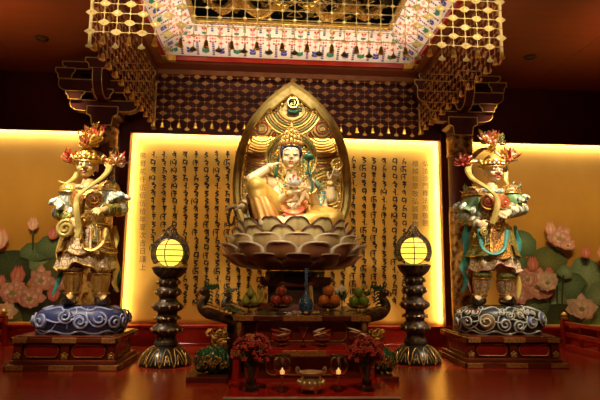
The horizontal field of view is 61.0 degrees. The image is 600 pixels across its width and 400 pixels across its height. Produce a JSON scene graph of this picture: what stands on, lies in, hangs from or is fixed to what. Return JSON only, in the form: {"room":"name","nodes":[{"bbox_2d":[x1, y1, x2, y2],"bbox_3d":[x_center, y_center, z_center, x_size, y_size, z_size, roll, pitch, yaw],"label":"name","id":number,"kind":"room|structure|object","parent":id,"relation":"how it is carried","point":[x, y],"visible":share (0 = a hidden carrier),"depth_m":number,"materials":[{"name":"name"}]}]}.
{"room":"house of worship","nodes":[
{"label":"house of worship","id":0,"kind":"room"},
{"bbox_2d":[108,133,119,298],"bbox_3d":[0.017,0.134,6.989,10.400,3.550,0.120,1,-8,-3],"label":"wall","id":1,"kind":"structure","parent":0,"point":[116,168],"depth_m":6.84,"materials":[{"name":"red paint"}]},
{"bbox_2d":[0,130,90,321],"bbox_3d":[-3.842,0.285,6.605,2.656,2.636,0.082,1,-8,-3],"label":"mural","id":2,"kind":"object","parent":1,"relation":"attached to","point":[32,166],"visible":0.7,"depth_m":6.65,"materials":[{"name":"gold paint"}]},
{"bbox_2d":[0,301,17,318],"bbox_3d":[-3.695,1.393,6.418,0.286,0.231,0.004,1,-8,-3],"label":"flower","id":3,"kind":"object","parent":2,"relation":"on","point":[11,306],"depth_m":6.43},
{"bbox_2d":[0,277,27,303],"bbox_3d":[-3.624,1.151,6.468,0.415,0.342,0.004,1,-8,-3],"label":"flower","id":4,"kind":"object","parent":2,"relation":"on","point":[13,290],"depth_m":6.47,"materials":[{"name":"paint"}]},
{"bbox_2d":[15,285,46,308],"bbox_3d":[-3.419,1.228,6.464,0.398,0.299,0.004,1,-8,-3],"label":"flower","id":5,"kind":"object","parent":2,"relation":"on","point":[34,297],"depth_m":6.47,"materials":[{"name":"paint"}]},
{"bbox_2d":[28,264,55,289],"bbox_3d":[-3.292,0.999,6.516,0.374,0.354,0.004,1,-8,-3],"label":"flower","id":6,"kind":"object","parent":2,"relation":"on","point":[40,276],"depth_m":6.52,"materials":[{"name":"paint"}]},
{"bbox_2d":[54,278,64,289],"bbox_3d":[-3.014,1.043,6.507,0.243,0.222,0.004,1,-8,-3],"label":"flower","id":7,"kind":"object","parent":2,"relation":"on","point":[61,287],"depth_m":6.50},
{"bbox_2d":[110,123,132,308],"bbox_3d":[-2.343,0.405,6.656,0.135,2.865,0.144,1,-8,-3],"label":"trim","id":8,"kind":"structure","parent":1,"relation":"attached to","point":[123,178],"depth_m":6.66,"materials":[{"name":"red paint"}]},
{"bbox_2d":[122,133,442,324],"bbox_3d":[-0.178,0.347,6.836,4.256,2.591,0.019,1,-8,-3],"label":"panel","id":9,"kind":"object","parent":1,"relation":"attached to","point":[183,182],"visible":0.52,"depth_m":6.84,"materials":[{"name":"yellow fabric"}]},
{"bbox_2d":[0,71,599,145],"bbox_3d":[0.041,-1.243,7.059,10.400,0.805,0.144,1,-8,-3],"label":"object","id":10,"kind":"structure","parent":1,"relation":"attached to","point":[35,101],"depth_m":7.02,"materials":[{"name":"red paint"}]},
{"bbox_2d":[6,323,599,346],"bbox_3d":[0.014,1.731,6.517,10.400,0.252,0.230,1,-8,-3],"label":"baseboard","id":11,"kind":"structure","parent":1,"relation":"attached to","point":[192,334],"depth_m":6.37,"materials":[{"name":"red paint"}]},
{"bbox_2d":[438,132,452,325],"bbox_3d":[1.989,0.491,6.917,0.135,2.865,0.144,1,-8,-3],"label":"trim","id":12,"kind":"structure","parent":1,"relation":"attached to","point":[442,145],"depth_m":6.87,"materials":[{"name":"red paint"}]},
{"bbox_2d":[473,142,599,324],"bbox_3d":[3.730,0.461,7.049,2.970,2.690,0.100,1,-8,-3],"label":"mural","id":13,"kind":"object","parent":1,"relation":"attached to","point":[559,233],"visible":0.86,"depth_m":7.07,"materials":[{"name":"green paint"},{"name":"pink paint"},{"name":"ochre yellow paint"}]},
{"bbox_2d":[512,285,531,303],"bbox_3d":[2.951,1.257,6.835,0.343,0.283,0.004,1,-8,-3],"label":"flower","id":14,"kind":"object","parent":13,"relation":"on","point":[526,291],"depth_m":6.84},
{"bbox_2d":[519,268,538,288],"bbox_3d":[3.097,1.058,6.889,0.326,0.280,0.004,1,-8,-3],"label":"flower","id":15,"kind":"object","parent":13,"relation":"on","point":[529,280],"depth_m":6.89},
{"bbox_2d":[522,267,555,299],"bbox_3d":[3.195,1.129,6.889,0.554,0.441,0.004,1,-8,-3],"label":"flower","id":16,"kind":"object","parent":13,"relation":"on","point":[537,284],"depth_m":6.88,"materials":[{"name":"paint"}]},
{"bbox_2d":[536,270,557,291],"bbox_3d":[3.346,1.097,6.888,0.315,0.286,0.004,1,-8,-3],"label":"flower","id":17,"kind":"object","parent":13,"relation":"on","point":[546,281],"depth_m":6.89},
{"bbox_2d":[546,224,570,247],"bbox_3d":[3.567,0.496,7.016,0.365,0.323,0.004,1,-8,-3],"label":"flower","id":18,"kind":"object","parent":13,"relation":"on","point":[557,235],"depth_m":7.02,"materials":[{"name":"paint"}]},
{"bbox_2d":[560,237,574,250],"bbox_3d":[3.682,0.600,7.003,0.225,0.194,0.004,1,-8,-3],"label":"flower","id":19,"kind":"object","parent":13,"relation":"on","point":[566,243],"depth_m":7.00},
{"bbox_2d":[565,293,597,318],"bbox_3d":[3.806,1.431,6.873,0.470,0.355,0.004,1,-8,-3],"label":"flower","id":20,"kind":"object","parent":13,"relation":"on","point":[581,307],"depth_m":6.87,"materials":[{"name":"paint"}]},
{"bbox_2d":[0,0,599,90],"bbox_3d":[0.299,-2.277,3.112,10.400,0.104,8.450,1,-8,-3],"label":"ceiling","id":21,"kind":"structure","parent":0,"point":[564,35],"depth_m":5.96,"materials":[{"name":"brown paint"}]},
{"bbox_2d":[35,35,48,41],"bbox_3d":[-2.965,-1.855,5.846,0.150,0.014,0.150,1,-8,-3],"label":"recessed light","id":22,"kind":"object","parent":21,"relation":"in","point":[37,37],"visible":1,"depth_m":5.85,"materials":[{"name":"black paint"}]},
{"bbox_2d":[143,0,192,53],"bbox_3d":[-1.408,-2.046,5.527,0.377,0.286,1.600,1,-8,-3],"label":"trim","id":23,"kind":"structure","parent":21,"relation":"attached to","point":[172,41],"depth_m":5.67,"materials":[{"name":"beige paint"}]},
{"bbox_2d":[187,0,405,30],"bbox_3d":[-0.056,-2.153,5.634,2.390,0.042,0.930,1,-8,-3],"label":"trim","id":24,"kind":"structure","parent":23,"relation":"attached to","point":[189,2],"depth_m":6.03,"materials":[{"name":"gold metal"}]},
{"bbox_2d":[168,23,410,62],"bbox_3d":[-0.096,-1.929,6.227,3.060,0.286,0.372,1,-8,-3],"label":"ceiling panel","id":25,"kind":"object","parent":21,"relation":"attached to","point":[223,43],"depth_m":6.23,"materials":[{"name":"beige paint"}]},
{"bbox_2d":[161,52,418,70],"bbox_3d":[-0.107,-1.743,6.350,3.172,0.086,0.190,1,-8,-3],"label":"trim","id":26,"kind":"structure","parent":21,"relation":"attached to","point":[166,58],"depth_m":6.34,"materials":[{"name":"gold metal"}]},
{"bbox_2d":[84,0,505,136],"bbox_3d":[-0.065,-1.454,5.556,3.600,0.827,2.463,1,-8,-3],"label":"canopy","id":27,"kind":"object","parent":21,"relation":"hanging from","point":[463,25],"visible":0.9,"depth_m":5.09,"materials":[{"name":"gold metal"}]},
{"bbox_2d":[89,0,156,118],"bbox_3d":[-1.811,-1.520,5.455,0.030,0.665,2.448,1,-8,-3],"label":"curtain","id":28,"kind":"object","parent":27,"relation":"hanging from","point":[92,12],"depth_m":5.34,"materials":[{"name":"gold metal"}]},
{"bbox_2d":[138,42,144,49],"bbox_3d":[-1.317,-1.299,4.233,0.063,0.106,0.006,1,-8,-3],"label":"pendant","id":29,"kind":"object","parent":27,"relation":"attached to","point":[141,47],"depth_m":4.23,"materials":[{"name":"gold metal"}]},
{"bbox_2d":[164,40,170,50],"bbox_3d":[-1.105,-1.294,4.245,0.063,0.106,0.006,1,-8,-3],"label":"pendant","id":30,"kind":"object","parent":27,"relation":"attached to","point":[167,48],"depth_m":4.24,"materials":[{"name":"gold metal"}]},
{"bbox_2d":[189,40,196,51],"bbox_3d":[-0.893,-1.290,4.258,0.063,0.106,0.006,1,-8,-3],"label":"pendant","id":31,"kind":"object","parent":27,"relation":"attached to","point":[192,49],"depth_m":4.25,"materials":[{"name":"gold metal"}]},
{"bbox_2d":[240,42,247,53],"bbox_3d":[-0.470,-1.282,4.284,0.063,0.106,0.006,1,-8,-3],"label":"pendant","id":32,"kind":"object","parent":27,"relation":"attached to","point":[243,51],"depth_m":4.28,"materials":[{"name":"gold metal"}]},
{"bbox_2d":[266,43,272,54],"bbox_3d":[-0.258,-1.278,4.296,0.063,0.106,0.006,1,-8,-3],"label":"pendant","id":33,"kind":"object","parent":27,"relation":"attached to","point":[269,51],"depth_m":4.29,"materials":[{"name":"gold metal"}]},
{"bbox_2d":[151,74,421,128],"bbox_3d":[-0.140,-1.311,6.751,3.600,0.665,0.027,1,-8,-3],"label":"curtain","id":34,"kind":"object","parent":27,"relation":"hanging from","point":[294,77],"depth_m":6.77,"materials":[{"name":"gold metal"}]},
{"bbox_2d":[291,44,297,55],"bbox_3d":[-0.046,-1.274,4.309,0.063,0.106,0.006,1,-8,-3],"label":"pendant","id":35,"kind":"object","parent":27,"relation":"attached to","point":[294,52],"depth_m":4.30,"materials":[{"name":"gold metal"}]},
{"bbox_2d":[84,0,505,50],"bbox_3d":[0.011,-1.660,4.370,3.600,0.665,0.027,1,-8,-3],"label":"curtain","id":36,"kind":"object","parent":27,"relation":"hanging from","point":[91,11],"depth_m":4.36,"materials":[{"name":"gold metal"}]},
{"bbox_2d":[316,44,322,56],"bbox_3d":[0.165,-1.269,4.322,0.063,0.106,0.006,1,-8,-3],"label":"pendant","id":37,"kind":"object","parent":27,"relation":"attached to","point":[319,53],"depth_m":4.32,"materials":[{"name":"gold metal"}]},
{"bbox_2d":[390,47,396,58],"bbox_3d":[0.800,-1.257,4.360,0.063,0.106,0.006,1,-8,-3],"label":"pendant","id":38,"kind":"object","parent":27,"relation":"attached to","point":[393,56],"depth_m":4.35,"materials":[{"name":"gold metal"}]},
{"bbox_2d":[414,48,420,59],"bbox_3d":[1.012,-1.252,4.373,0.063,0.106,0.006,1,-8,-3],"label":"pendant","id":39,"kind":"object","parent":27,"relation":"attached to","point":[417,57],"depth_m":4.37,"materials":[{"name":"gold metal"}]},
{"bbox_2d":[419,0,502,126],"bbox_3d":[1.682,-1.451,5.666,0.030,0.665,2.448,1,-8,-3],"label":"curtain","id":40,"kind":"object","parent":27,"relation":"hanging from","point":[472,13],"depth_m":5.40,"materials":[{"name":"gold metal"}]},
{"bbox_2d":[192,0,399,25],"bbox_3d":[-0.071,-2.297,5.932,2.430,0.050,1.520,1,-8,-3],"label":"trim","id":41,"kind":"structure","parent":21,"relation":"attached to","point":[199,3],"depth_m":6.12,"materials":[{"name":"black paint"}]},
{"bbox_2d":[203,0,293,18],"bbox_3d":[-0.593,-2.209,5.722,1.123,0.175,0.656,1,-8,-3],"label":"carving","id":42,"kind":"object","parent":41,"relation":"attached to","point":[262,14],"visible":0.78,"depth_m":5.75,"materials":[{"name":"gold metal"}]},
{"bbox_2d":[297,0,386,21],"bbox_3d":[0.482,-2.183,5.817,1.085,0.175,0.661,1,-8,-3],"label":"carving","id":43,"kind":"object","parent":41,"relation":"attached to","point":[314,7],"visible":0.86,"depth_m":5.80,"materials":[{"name":"gold metal"}]},
{"bbox_2d":[125,0,471,71],"bbox_3d":[-0.058,-1.898,5.591,3.160,0.160,1.700,1,-8,-3],"label":"trim","id":44,"kind":"structure","parent":21,"relation":"attached to","point":[456,5],"depth_m":6.33,"materials":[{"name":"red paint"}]},
{"bbox_2d":[391,0,451,62],"bbox_3d":[1.294,-1.993,5.690,0.377,0.286,1.600,1,-8,-3],"label":"trim","id":45,"kind":"structure","parent":21,"relation":"attached to","point":[399,29],"depth_m":5.69,"materials":[{"name":"beige paint"}]},
{"bbox_2d":[0,346,599,399],"bbox_3d":[0.261,1.328,2.556,10.400,0.100,8.400,1,-8,-3],"label":"floor","id":46,"kind":"structure","parent":0,"point":[449,380],"depth_m":4.22,"materials":[{"name":"wood"}]},
{"bbox_2d":[0,308,7,348],"bbox_3d":[-3.461,1.380,5.109,0.084,0.460,1.922,1,-8,-3],"label":"railing","id":47,"kind":"object","parent":46,"relation":"on","point":[3,316],"visible":1,"depth_m":5.99,"materials":[{"name":"paint"}]},
{"bbox_2d":[3,328,140,370],"bbox_3d":[-2.192,1.464,5.047,1.028,0.305,0.834,1,-8,-3],"label":"pedestal","id":48,"kind":"object","parent":46,"relation":"on","point":[32,351],"visible":0.93,"depth_m":4.70,"materials":[{"name":"brown paint"}]},
{"bbox_2d":[13,352,20,359],"bbox_3d":[-2.599,1.429,4.665,0.070,0.070,0.019,1,-8,-3],"label":"flower","id":49,"kind":"object","parent":48,"relation":"on","point":[16,355],"depth_m":4.66,"materials":[{"name":"gold metal"}]},
{"bbox_2d":[60,352,67,359],"bbox_3d":[-2.174,1.437,4.691,0.070,0.070,0.019,1,-8,-3],"label":"flower","id":50,"kind":"object","parent":48,"relation":"on","point":[63,355],"depth_m":4.69,"materials":[{"name":"gold metal"}]},
{"bbox_2d":[30,304,131,334],"bbox_3d":[-2.180,1.185,5.085,0.950,0.258,0.630,1,-8,-3],"label":"cloud base","id":51,"kind":"object","parent":48,"relation":"on","point":[80,318],"visible":0.98,"depth_m":4.84,"materials":[{"name":"ceramic"}]},
{"bbox_2d":[48,122,131,305],"bbox_3d":[-2.180,0.112,5.246,0.808,1.904,0.570,-2,-9,17],"label":"guardian statue","id":52,"kind":"object","parent":51,"relation":"on","point":[87,240],"visible":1,"depth_m":5.12,"materials":[{"name":"paint"}]},
{"bbox_2d":[76,140,89,148],"bbox_3d":[-2.231,-0.579,5.258,0.138,0.109,0.085,-1,-9,13],"label":"flower","id":53,"kind":"object","parent":52,"relation":"on","point":[84,144],"depth_m":5.25,"materials":[{"name":"gold metal"}]},
{"bbox_2d":[76,125,103,146],"bbox_3d":[-2.191,-0.668,5.304,0.240,0.222,0.207,-5,-10,32],"label":"flower","id":54,"kind":"object","parent":52,"relation":"on","point":[92,140],"depth_m":5.29,"materials":[{"name":"paint"}]},
{"bbox_2d":[85,122,104,136],"bbox_3d":[-2.169,-0.749,5.381,0.200,0.160,0.145,1,-8,-3],"label":"flower","id":55,"kind":"object","parent":52,"relation":"on","point":[100,132],"depth_m":5.35,"materials":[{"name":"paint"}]},
{"bbox_2d":[107,352,114,359],"bbox_3d":[-1.750,1.445,4.716,0.070,0.070,0.019,1,-8,-3],"label":"flower","id":56,"kind":"object","parent":48,"relation":"on","point":[110,355],"depth_m":4.72,"materials":[{"name":"gold metal"}]},
{"bbox_2d":[55,57,158,304],"bbox_3d":[-2.484,-0.008,6.221,1.252,3.552,0.626,1,-8,-3],"label":"column","id":57,"kind":"structure","parent":46,"relation":"on","point":[108,109],"depth_m":6.39,"materials":[{"name":"red paint"}]},
{"bbox_2d":[138,225,191,368],"bbox_3d":[-1.326,0.952,5.123,0.522,1.359,0.526,1,-8,-3],"label":"lantern","id":58,"kind":"object","parent":46,"relation":"on","point":[166,353],"visible":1,"depth_m":5.02,"materials":[{"name":"black paint"}]},
{"bbox_2d":[186,281,398,381],"bbox_3d":[-0.060,1.243,5.166,1.951,0.821,1.730,1,-8,-3],"label":"altar table","id":59,"kind":"object","parent":46,"relation":"on","point":[224,337],"visible":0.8,"depth_m":4.97,"materials":[{"name":"brown wood"}]},
{"bbox_2d":[193,346,230,372],"bbox_3d":[-0.756,1.378,4.395,0.318,0.220,0.275,1,-8,-3],"label":"carving","id":60,"kind":"object","parent":59,"relation":"on","point":[211,359],"visible":1,"depth_m":4.31,"materials":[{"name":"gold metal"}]},
{"bbox_2d":[219,216,366,270],"bbox_3d":[-0.070,0.494,5.490,1.586,0.521,1.595,-2,-9,15],"label":"lotus throne","id":61,"kind":"object","parent":59,"relation":"on","point":[297,243],"visible":1,"depth_m":4.92,"materials":[{"name":"gold metal"}]},
{"bbox_2d":[224,121,344,226],"bbox_3d":[-0.160,-0.290,5.454,1.248,1.208,0.679,1,-8,-3],"label":"statue","id":62,"kind":"object","parent":61,"relation":"on","point":[265,196],"visible":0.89,"depth_m":5.37,"materials":[{"name":"gold paint"}]},
{"bbox_2d":[227,207,236,225],"bbox_3d":[-0.708,0.171,5.277,0.118,0.206,0.035,-3,-9,25],"label":"beads","id":63,"kind":"object","parent":62,"relation":"hanging from","point":[231,208],"visible":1,"depth_m":5.27,"materials":[{"name":"paint"}]},
{"bbox_2d":[304,151,315,192],"bbox_3d":[0.103,-0.291,5.296,0.133,0.458,0.136,1,-8,-3],"label":"stem","id":64,"kind":"object","parent":62,"relation":"attached to","point":[308,156],"visible":1,"depth_m":5.29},
{"bbox_2d":[330,158,343,170],"bbox_3d":[0.401,-0.384,5.510,0.144,0.144,0.027,1,-8,-3],"label":"wheel","id":65,"kind":"object","parent":62,"relation":"attached to","point":[335,159],"visible":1,"depth_m":5.50,"materials":[{"name":"gold metal"}]},
{"bbox_2d":[232,81,351,222],"bbox_3d":[-0.081,-0.541,5.962,1.398,1.828,0.112,1,-8,-3],"label":"mandorla","id":66,"kind":"object","parent":61,"relation":"on","point":[305,121],"visible":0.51,"depth_m":5.98,"materials":[{"name":"gold metal"}]},
{"bbox_2d":[257,271,332,311],"bbox_3d":[-0.053,0.959,5.426,0.795,0.400,0.736,1,-8,-3],"label":"plinth","id":67,"kind":"object","parent":59,"relation":"on","point":[294,281],"visible":0.66,"depth_m":5.17,"materials":[{"name":"brown wood"}]},
{"bbox_2d":[374,347,396,372],"bbox_3d":[0.732,1.407,4.485,0.197,0.220,0.275,1,-8,-3],"label":"carving","id":68,"kind":"object","parent":59,"relation":"on","point":[388,365],"visible":0.76,"depth_m":4.40,"materials":[{"name":"gold metal"}]},
{"bbox_2d":[233,312,370,370],"bbox_3d":[0.006,1.323,4.706,1.226,0.532,0.444,1,-8,-3],"label":"altar table","id":69,"kind":"object","parent":46,"relation":"on","point":[339,323],"visible":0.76,"depth_m":4.59,"materials":[{"name":"red wood"}]},
{"bbox_2d":[238,302,262,313],"bbox_3d":[-0.459,0.994,4.686,0.230,0.104,0.230,1,-8,-3],"label":"glass bowl","id":70,"kind":"object","parent":69,"relation":"on","point":[249,306],"visible":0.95,"depth_m":4.62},
{"bbox_2d":[241,294,249,302],"bbox_3d":[-0.500,0.908,4.672,0.082,0.113,0.082,1,-8,-3],"label":"pear","id":71,"kind":"object","parent":70,"relation":"in","point":[245,299],"visible":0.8,"depth_m":4.64,"materials":[{"name":"food"}]},
{"bbox_2d":[250,293,258,302],"bbox_3d":[-0.414,0.910,4.676,0.082,0.113,0.082,1,-8,-3],"label":"pear","id":72,"kind":"object","parent":70,"relation":"in","point":[254,299],"visible":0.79,"depth_m":4.65,"materials":[{"name":"food"}]},
{"bbox_2d":[259,286,265,302],"bbox_3d":[-0.352,0.883,4.741,0.065,0.164,0.045,1,-8,-3],"label":"banana","id":73,"kind":"object","parent":70,"relation":"on","point":[261,300],"visible":0.94,"depth_m":4.73,"materials":[{"name":"food"}]},
{"bbox_3d":[-0.461,0.920,4.747,0.082,0.113,0.082,1,-8,-3],"label":"pear","id":74,"kind":"object","parent":70,"relation":"in","visible":0},
{"bbox_2d":[246,286,254,296],"bbox_3d":[-0.458,0.843,4.707,0.082,0.113,0.082,1,-8,-3],"label":"pear","id":75,"kind":"object","parent":74,"relation":"on","point":[250,292],"visible":1,"depth_m":4.68,"materials":[{"name":"food"}]},
{"bbox_2d":[269,302,292,313],"bbox_3d":[-0.175,1.000,4.703,0.230,0.104,0.230,1,-8,-3],"label":"glass bowl","id":76,"kind":"object","parent":69,"relation":"on","point":[280,306],"visible":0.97,"depth_m":4.64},
{"bbox_2d":[270,295,280,302],"bbox_3d":[-0.223,0.920,4.684,0.100,0.099,0.100,1,-8,-3],"label":"apple","id":77,"kind":"object","parent":76,"relation":"on","point":[274,299],"visible":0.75,"depth_m":4.65,"materials":[{"name":"food"}]},
{"bbox_2d":[281,295,291,302],"bbox_3d":[-0.121,0.921,4.688,0.100,0.099,0.100,1,-8,-3],"label":"apple","id":78,"kind":"object","parent":76,"relation":"on","point":[285,299],"visible":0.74,"depth_m":4.65,"materials":[{"name":"food"}]},
{"bbox_3d":[-0.178,0.933,4.772,0.100,0.099,0.100,1,-8,-3],"label":"apple","id":79,"kind":"object","parent":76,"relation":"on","visible":0},
{"bbox_2d":[276,285,286,295],"bbox_3d":[-0.173,0.842,4.726,0.100,0.099,0.100,1,-8,-3],"label":"apple","id":80,"kind":"object","parent":79,"relation":"on","point":[281,290],"visible":1,"depth_m":4.69,"materials":[{"name":"food"}]},
{"bbox_2d":[299,268,313,313],"bbox_3d":[0.058,0.851,4.760,0.140,0.422,0.140,1,-8,-3],"label":"vase","id":81,"kind":"object","parent":69,"relation":"on","point":[305,302],"visible":0.94,"depth_m":4.70,"materials":[{"name":"ceramic"}]},
{"bbox_2d":[317,302,340,314],"bbox_3d":[0.270,1.009,4.730,0.230,0.104,0.230,1,-8,-3],"label":"glass bowl","id":82,"kind":"object","parent":69,"relation":"on","point":[328,306],"visible":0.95,"depth_m":4.67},
{"bbox_2d":[318,293,328,302],"bbox_3d":[0.219,0.921,4.710,0.104,0.117,0.104,1,-8,-3],"label":"orange","id":83,"kind":"object","parent":82,"relation":"on","point":[323,298],"visible":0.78,"depth_m":4.67,"materials":[{"name":"food"}]},
{"bbox_2d":[324,284,334,295],"bbox_3d":[0.272,0.839,4.754,0.104,0.117,0.104,1,-8,-3],"label":"orange","id":84,"kind":"object","parent":83,"relation":"on","point":[329,290],"visible":1,"depth_m":4.72,"materials":[{"name":"food"}]},
{"bbox_2d":[330,293,340,303],"bbox_3d":[0.325,0.922,4.715,0.104,0.117,0.104,1,-8,-3],"label":"orange","id":85,"kind":"object","parent":82,"relation":"on","point":[335,298],"visible":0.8,"depth_m":4.68,"materials":[{"name":"food"}]},
{"bbox_2d":[334,285,348,312],"bbox_3d":[0.411,0.965,4.982,0.141,0.270,0.098,1,-8,-3],"label":"blossom spray","id":86,"kind":"object","parent":69,"relation":"on","point":[342,295],"visible":0.86,"depth_m":4.98,"materials":[{"name":"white plant"}]},
{"bbox_2d":[347,303,370,314],"bbox_3d":[0.545,1.014,4.747,0.230,0.104,0.230,1,-8,-3],"label":"glass bowl","id":87,"kind":"object","parent":69,"relation":"on","point":[358,307],"visible":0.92,"depth_m":4.68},
{"bbox_2d":[349,296,358,303],"bbox_3d":[0.500,0.937,4.728,0.094,0.093,0.094,1,-8,-3],"label":"apple","id":88,"kind":"object","parent":87,"relation":"on","point":[354,300],"visible":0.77,"depth_m":4.69,"materials":[{"name":"food"}]},
{"bbox_2d":[359,296,368,303],"bbox_3d":[0.596,0.939,4.732,0.094,0.093,0.094,1,-8,-3],"label":"apple","id":89,"kind":"object","parent":87,"relation":"on","point":[363,300],"visible":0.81,"depth_m":4.70,"materials":[{"name":"food"}]},
{"bbox_3d":[0.543,0.950,4.812,0.094,0.093,0.094,1,-8,-3],"label":"apple","id":90,"kind":"object","parent":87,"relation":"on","visible":0},
{"bbox_2d":[354,287,362,296],"bbox_3d":[0.547,0.864,4.768,0.094,0.093,0.094,1,-8,-3],"label":"apple","id":91,"kind":"object","parent":90,"relation":"on","point":[358,292],"visible":0.99,"depth_m":4.74,"materials":[{"name":"food"}]},
{"bbox_2d":[361,284,372,310],"bbox_3d":[0.648,0.964,4.989,0.141,0.279,0.100,1,-8,-3],"label":"blossom spray","id":92,"kind":"object","parent":69,"relation":"on","point":[365,293],"visible":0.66,"depth_m":4.97,"materials":[{"name":"green plant"}]},
{"bbox_2d":[223,371,400,399],"bbox_3d":[0.057,1.455,3.980,1.230,0.060,0.965,1,-8,-3],"label":"step","id":93,"kind":"structure","parent":46,"relation":"on","point":[268,388],"depth_m":3.65,"materials":[{"name":"red paint"}]},
{"bbox_2d":[243,366,258,392],"bbox_3d":[-0.352,1.292,3.677,0.116,0.165,0.116,1,-8,-3],"label":"vase","id":94,"kind":"object","parent":93,"relation":"on","point":[251,373],"visible":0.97,"depth_m":3.64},
{"bbox_2d":[230,332,271,367],"bbox_3d":[-0.340,1.150,3.694,0.247,0.372,0.265,-7,-11,42],"label":"flower bouquet","id":95,"kind":"object","parent":94,"relation":"in","point":[250,349],"visible":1,"depth_m":3.66,"materials":[{"name":"red flower petals"},{"name":"green leaf"}]},
{"bbox_2d":[273,353,291,392],"bbox_3d":[-0.128,1.246,3.678,0.140,0.260,0.140,1,-8,-3],"label":"lamp","id":96,"kind":"object","parent":93,"relation":"on","point":[282,365],"visible":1,"depth_m":3.64,"materials":[{"name":"clear glass"}]},
{"bbox_2d":[230,343,374,380],"bbox_3d":[0.020,1.348,4.268,1.171,0.235,0.464,1,-8,-3],"label":"bench","id":97,"kind":"object","parent":93,"relation":"on","point":[311,357],"visible":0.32,"depth_m":4.12,"materials":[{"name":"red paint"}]},
{"bbox_2d":[270,331,292,346],"bbox_3d":[-0.159,1.173,4.294,0.196,0.115,0.196,1,-8,-3],"label":"glass bowl","id":98,"kind":"object","parent":97,"relation":"on","point":[281,338],"visible":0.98,"depth_m":4.24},
{"bbox_2d":[299,326,307,346],"bbox_3d":[0.030,1.146,4.269,0.080,0.165,0.080,1,-8,-3],"label":"flute","id":99,"kind":"object","parent":97,"relation":"on","point":[303,329],"visible":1,"depth_m":4.25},
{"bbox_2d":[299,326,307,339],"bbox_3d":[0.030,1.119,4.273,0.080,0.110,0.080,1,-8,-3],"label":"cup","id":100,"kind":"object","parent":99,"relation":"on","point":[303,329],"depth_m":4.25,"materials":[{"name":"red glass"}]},
{"bbox_2d":[311,331,333,346],"bbox_3d":[0.187,1.180,4.315,0.196,0.115,0.196,1,-8,-3],"label":"glass bowl","id":101,"kind":"object","parent":97,"relation":"on","point":[321,338],"visible":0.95,"depth_m":4.25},
{"bbox_2d":[347,331,368,345],"bbox_3d":[0.498,1.192,4.373,0.196,0.115,0.196,1,-8,-3],"label":"glass bowl","id":102,"kind":"object","parent":97,"relation":"on","point":[352,336],"visible":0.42,"depth_m":4.31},
{"bbox_2d":[295,366,326,393],"bbox_3d":[0.080,1.283,3.646,0.203,0.182,0.207,-5,-10,35],"label":"incense burner","id":103,"kind":"object","parent":93,"relation":"on","point":[309,379],"visible":1,"depth_m":3.59,"materials":[{"name":"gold metal"}]},
{"bbox_2d":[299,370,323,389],"bbox_3d":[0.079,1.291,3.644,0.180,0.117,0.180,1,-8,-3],"label":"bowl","id":104,"kind":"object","parent":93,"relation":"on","point":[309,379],"depth_m":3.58,"materials":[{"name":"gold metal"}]},
{"bbox_2d":[329,353,347,391],"bbox_3d":[0.280,1.255,3.702,0.140,0.260,0.140,1,-8,-3],"label":"lamp","id":105,"kind":"object","parent":93,"relation":"on","point":[338,365],"visible":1,"depth_m":3.67,"materials":[{"name":"clear glass"}]},
{"bbox_2d":[359,366,374,391],"bbox_3d":[0.490,1.309,3.728,0.116,0.165,0.116,1,-8,-3],"label":"glass vase","id":106,"kind":"object","parent":93,"relation":"on","point":[366,373],"visible":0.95,"depth_m":3.69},
{"bbox_2d":[347,336,385,367],"bbox_3d":[0.487,1.179,3.752,0.279,0.350,0.256,-2,-9,16],"label":"flower bouquet","id":107,"kind":"object","parent":106,"relation":"in","point":[375,353],"visible":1,"depth_m":3.71,"materials":[{"name":"red flower petals"}]},
{"bbox_2d":[392,224,441,366],"bbox_3d":[1.219,0.977,5.423,0.535,1.451,0.539,1,-8,-3],"label":"lantern","id":108,"kind":"object","parent":46,"relation":"on","point":[415,351],"visible":0.94,"depth_m":5.32,"materials":[{"name":"black paint"}]},
{"bbox_2d":[410,70,506,327],"bbox_3d":[2.112,0.083,6.498,1.252,3.552,0.626,1,-8,-3],"label":"column","id":109,"kind":"structure","parent":46,"relation":"on","point":[458,123],"depth_m":6.62,"materials":[{"name":"red paint"}]},
{"bbox_2d":[438,328,568,367],"bbox_3d":[2.121,1.570,5.449,1.048,0.305,0.849,1,-8,-3],"label":"pedestal","id":110,"kind":"object","parent":46,"relation":"on","point":[467,350],"visible":0.95,"depth_m":5.10,"materials":[{"name":"brown paint"}]},
{"bbox_2d":[453,305,546,334],"bbox_3d":[2.124,1.275,5.459,0.955,0.281,0.630,1,-8,-6],"label":"cloud base","id":111,"kind":"object","parent":110,"relation":"on","point":[480,319],"visible":1,"depth_m":5.23,"materials":[{"name":"ceramic"}]},
{"bbox_2d":[453,129,529,305],"bbox_3d":[2.118,0.166,5.622,0.774,1.952,0.598,5,-10,-29],"label":"guardian statue","id":112,"kind":"object","parent":111,"relation":"on","point":[491,243],"visible":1,"depth_m":5.49,"materials":[{"name":"paint"}]},
{"bbox_2d":[477,129,497,145],"bbox_3d":[2.111,-0.703,5.700,0.231,0.188,0.161,1,-8,-3],"label":"flower","id":113,"kind":"object","parent":112,"relation":"on","point":[491,138],"depth_m":5.66,"materials":[{"name":"pink plant"}]},
{"bbox_2d":[484,142,497,152],"bbox_3d":[2.110,-0.580,5.631,0.126,0.118,0.096,1,-8,-3],"label":"flower","id":114,"kind":"object","parent":112,"relation":"on","point":[492,148],"depth_m":5.62,"materials":[{"name":"gold metal"}]},
{"bbox_2d":[492,129,506,144],"bbox_3d":[2.245,-0.709,5.763,0.208,0.178,0.141,0,-8,7],"label":"flower","id":115,"kind":"object","parent":112,"relation":"on","point":[499,138],"depth_m":5.71,"materials":[{"name":"red paint"}]},
{"bbox_2d":[560,312,599,357],"bbox_3d":[3.405,1.517,5.523,0.084,0.460,1.922,1,-8,-3],"label":"railing","id":116,"kind":"object","parent":46,"relation":"on","point":[565,333],"visible":1,"depth_m":6.12,"materials":[{"name":"paint"}]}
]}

